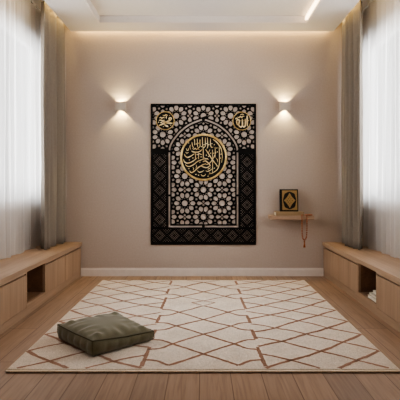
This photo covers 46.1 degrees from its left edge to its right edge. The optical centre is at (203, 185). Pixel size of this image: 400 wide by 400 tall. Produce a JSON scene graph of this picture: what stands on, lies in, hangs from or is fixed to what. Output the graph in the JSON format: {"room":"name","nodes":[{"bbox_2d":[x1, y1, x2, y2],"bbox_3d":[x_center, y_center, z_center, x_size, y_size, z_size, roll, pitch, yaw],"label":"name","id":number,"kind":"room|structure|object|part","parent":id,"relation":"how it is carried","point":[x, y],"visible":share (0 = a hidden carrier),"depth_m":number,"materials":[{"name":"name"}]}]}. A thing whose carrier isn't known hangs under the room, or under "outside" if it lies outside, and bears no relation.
{"room":"prayer room","nodes":[
{"label":"prayer room","id":0,"kind":"room"},
{"bbox_2d":[0,276,399,399],"bbox_3d":[-0.015,1.050,1.930,3.970,0.100,6.820,0,0,0],"label":"floor","id":1,"kind":"structure","parent":0,"point":[15,341],"depth_m":2.44,"materials":[{"name":"brown wood"}]},
{"bbox_2d":[0,273,25,334],"bbox_3d":[-1.579,0.830,2.217,0.438,0.341,2.775,0,0,0],"label":"base cabinet","id":2,"kind":"object","parent":1,"relation":"on","point":[12,292],"visible":0.73,"depth_m":3.35,"materials":[{"name":"brown wood"}]},
{"bbox_3d":[-1.368,0.668,3.317,0.016,0.012,0.569,0,0,0],"label":"grip rail","id":3,"kind":"part","parent":2,"relation":"part of","materials":[{"name":"brown wood"}]},
{"bbox_2d":[0,242,81,284],"bbox_3d":[-1.573,0.640,3.019,0.450,0.036,4.398,0,0,0],"label":"countertop","id":4,"kind":"structure","parent":2,"relation":"on","point":[17,265],"depth_m":3.98,"materials":[{"name":"brown wood"}]},
{"bbox_2d":[25,263,45,315],"bbox_3d":[-1.579,0.830,3.830,0.438,0.341,0.450,0,0,0],"label":"cubby","id":5,"kind":"object","parent":1,"relation":"on","point":[36,277],"visible":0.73,"depth_m":4.03,"materials":[{"name":"brown wood"}]},
{"bbox_2d":[45,246,80,301],"bbox_3d":[-1.579,0.830,4.636,0.438,0.341,1.162,0,0,0],"label":"base cabinet","id":6,"kind":"object","parent":1,"relation":"on","point":[61,271],"visible":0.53,"depth_m":4.53,"materials":[{"name":"brown wood"}]},
{"bbox_3d":[-1.369,0.810,4.345,0.018,0.252,0.576,0,0,0],"label":"door","id":7,"kind":"part","parent":6,"relation":"part of","materials":[{"name":"brown wood"}]},
{"bbox_3d":[-1.369,0.810,4.926,0.018,0.252,0.578,0,0,0],"label":"door","id":8,"kind":"part","parent":6,"relation":"part of","materials":[{"name":"brown wood"}]},
{"bbox_2d":[5,280,399,371],"bbox_3d":[-0.002,0.991,3.716,2.115,0.017,2.413,0,0,0],"label":"rug","id":9,"kind":"object","parent":1,"relation":"on","point":[197,325],"visible":0.94,"depth_m":3.17,"materials":[{"name":"beige fabric"}]},
{"bbox_2d":[57,312,153,355],"bbox_3d":[-0.622,0.917,2.985,0.450,0.129,0.450,0,0,-43],"label":"floor cushion","id":10,"kind":"object","parent":9,"relation":"on","point":[96,335],"visible":1,"depth_m":2.87,"materials":[{"name":"green fabric"}]},
{"bbox_2d":[323,246,357,300],"bbox_3d":[1.549,0.830,4.636,0.438,0.341,1.162,0,0,0],"label":"base cabinet","id":11,"kind":"object","parent":1,"relation":"on","point":[342,271],"visible":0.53,"depth_m":4.53,"materials":[{"name":"brown wood"}]},
{"bbox_3d":[1.339,0.810,4.926,0.018,0.252,0.578,0,0,0],"label":"door","id":12,"kind":"part","parent":11,"relation":"part of","materials":[{"name":"brown wood"}]},
{"bbox_3d":[1.339,0.810,4.345,0.018,0.252,0.576,0,0,0],"label":"door","id":13,"kind":"part","parent":11,"relation":"part of","materials":[{"name":"brown wood"}]},
{"bbox_2d":[358,263,377,315],"bbox_3d":[1.549,0.830,3.830,0.438,0.341,0.450,0,0,0],"label":"cubby","id":14,"kind":"object","parent":1,"relation":"on","point":[367,278],"visible":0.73,"depth_m":4.03,"materials":[{"name":"brown wood"}]},
{"bbox_3d":[1.421,0.898,3.738,0.158,0.021,0.213,0,0,0],"label":"book","id":15,"kind":"object","parent":14,"relation":"in","visible":0},
{"bbox_2d":[369,292,375,298],"bbox_3d":[1.425,0.876,3.735,0.150,0.022,0.206,0,0,0],"label":"book","id":16,"kind":"object","parent":15,"relation":"on","point":[372,294],"visible":0.22,"depth_m":3.76,"materials":[{"name":"paper"}]},
{"bbox_2d":[377,273,399,332],"bbox_3d":[1.549,0.830,2.217,0.438,0.341,2.775,0,0,0],"label":"base cabinet","id":17,"kind":"object","parent":1,"relation":"on","point":[388,290],"visible":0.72,"depth_m":3.38,"materials":[{"name":"brown wood"}]},
{"bbox_2d":[322,242,399,283],"bbox_3d":[1.543,0.640,3.019,0.450,0.036,4.398,0,0,0],"label":"countertop","id":18,"kind":"structure","parent":17,"relation":"on","point":[388,266],"depth_m":4.03,"materials":[{"name":"brown wood"}]},
{"bbox_3d":[1.338,0.668,3.317,0.016,0.012,0.569,0,0,0],"label":"grip rail","id":19,"kind":"part","parent":17,"relation":"part of","materials":[{"name":"brown wood"}]},
{"bbox_2d":[33,0,370,9],"bbox_3d":[-0.015,-1.970,1.930,3.970,0.100,6.820,0,0,0],"label":"ceiling","id":20,"kind":"structure","parent":0,"point":[37,2],"depth_m":4.92,"materials":[{"name":"paint"}]},
{"bbox_2d":[341,0,374,22],"bbox_3d":[1.590,-1.812,3.525,0.154,0.019,3.330,0,0,0],"label":"track","id":21,"kind":"object","parent":20,"relation":"attached to","point":[367,5],"visible":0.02,"depth_m":4.73,"materials":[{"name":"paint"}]},
{"bbox_2d":[341,0,362,249],"bbox_3d":[1.525,-0.590,4.849,0.124,2.420,0.680,0,0,0],"label":"curtain","id":22,"kind":"object","parent":21,"relation":"hanging from","point":[352,79],"visible":0.97,"depth_m":4.73,"materials":[{"name":"beige fabric"}]},
{"bbox_2d":[362,0,399,257],"bbox_3d":[1.652,-0.590,3.399,0.048,2.420,3.056,0,0,0],"label":"sheer curtain","id":23,"kind":"object","parent":21,"relation":"hanging from","point":[381,19],"visible":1,"depth_m":4.34,"materials":[{"name":"white fabric"}]},
{"bbox_2d":[65,23,341,267],"bbox_3d":[-0.015,-0.510,5.280,3.970,3.020,0.120,0,0,0],"label":"wall","id":24,"kind":"structure","parent":0,"point":[108,151],"depth_m":5.22,"materials":[{"name":"paint"}]},
{"bbox_2d":[115,102,126,111],"bbox_3d":[-0.909,-0.872,5.170,0.110,0.096,0.100,0,0,0],"label":"wall sconce","id":25,"kind":"object","parent":24,"relation":"attached to","point":[119,106],"visible":1,"depth_m":5.12,"materials":[{"name":"paint"}]},
{"bbox_2d":[44,0,359,30],"bbox_3d":[-0.015,-1.745,1.895,2.890,0.090,6.550,0,0,0],"label":"ceiling panel","id":26,"kind":"object","parent":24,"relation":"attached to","point":[76,15],"depth_m":4.77,"materials":[{"name":"paint"}]},
{"bbox_2d":[84,0,322,22],"bbox_3d":[-0.003,-1.697,2.752,2.181,0.010,4.263,0,0,0],"label":"trim","id":27,"kind":"structure","parent":26,"relation":"attached to","point":[85,1],"depth_m":4.87,"materials":[{"name":"white paint"}]},
{"bbox_2d":[305,0,318,19],"bbox_3d":[1.058,-1.728,2.783,0.020,0.033,4.125,0,0,0],"label":"led strip","id":28,"kind":"object","parent":26,"relation":"attached to","point":[315,1],"visible":1,"depth_m":4.58,"materials":[{"name":"beige plastic"}]},
{"bbox_2d":[81,268,323,275],"bbox_3d":[-0.015,0.955,5.213,2.690,0.090,0.014,0,0,0],"label":"baseboard","id":29,"kind":"structure","parent":24,"relation":"attached to","point":[84,271],"depth_m":5.21,"materials":[{"name":"white paint"}]},
{"bbox_2d":[151,104,255,244],"bbox_3d":[-0.001,-0.130,5.210,1.167,1.564,0.020,0,0,0],"label":"calligraphy panel","id":30,"kind":"object","parent":24,"relation":"attached to","point":[203,157],"visible":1,"depth_m":5.21,"materials":[{"name":"black metal"}]},
{"bbox_2d":[279,102,290,111],"bbox_3d":[0.894,-0.872,5.170,0.110,0.096,0.100,0,0,0],"label":"wall sconce","id":31,"kind":"object","parent":24,"relation":"attached to","point":[283,106],"visible":1,"depth_m":5.12,"materials":[{"name":"paint"}]},
{"bbox_2d":[268,215,313,219],"bbox_3d":[0.950,0.339,5.117,0.468,0.040,0.204,0,0,0],"label":"wall shelf","id":32,"kind":"object","parent":24,"relation":"attached to","point":[272,217],"visible":0.88,"depth_m":5.01,"materials":[{"name":"brown wood"}]},
{"bbox_2d":[274,211,303,215],"bbox_3d":[0.926,0.299,5.107,0.303,0.040,0.165,0,0,0],"label":"book","id":33,"kind":"object","parent":32,"relation":"on","point":[276,213],"visible":0.98,"depth_m":5.03,"materials":[{"name":"paper"}]},
{"bbox_2d":[279,189,297,210],"bbox_3d":[0.934,0.158,5.145,0.198,0.245,0.061,0,0,0],"label":"book","id":34,"kind":"object","parent":33,"relation":"on","point":[288,198],"visible":1,"depth_m":5.13,"materials":[{"name":"black leather"}]},
{"bbox_2d":[301,214,311,247],"bbox_3d":[1.104,0.478,5.029,0.134,0.352,0.056,0,0,-29],"label":"beads","id":35,"kind":"object","parent":32,"relation":"hanging from","point":[306,215],"visible":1,"depth_m":5.00},
{"bbox_3d":[-1.625,-1.812,3.525,0.154,0.019,3.330,0,0,0],"label":"track","id":36,"kind":"object","parent":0,"visible":0},
{"bbox_2d":[0,0,40,258],"bbox_3d":[-1.687,-0.590,3.399,0.048,2.420,3.056,0,0,0],"label":"sheer curtain","id":37,"kind":"object","parent":36,"relation":"hanging from","point":[20,20],"visible":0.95,"depth_m":4.30,"materials":[{"name":"white fabric"}]},
{"bbox_2d":[40,1,65,249],"bbox_3d":[-1.561,-0.590,4.849,0.126,2.420,0.680,0,0,0],"label":"curtain","id":38,"kind":"object","parent":36,"relation":"hanging from","point":[52,62],"visible":0.99,"depth_m":4.79,"materials":[{"name":"beige fabric"}]}
]}

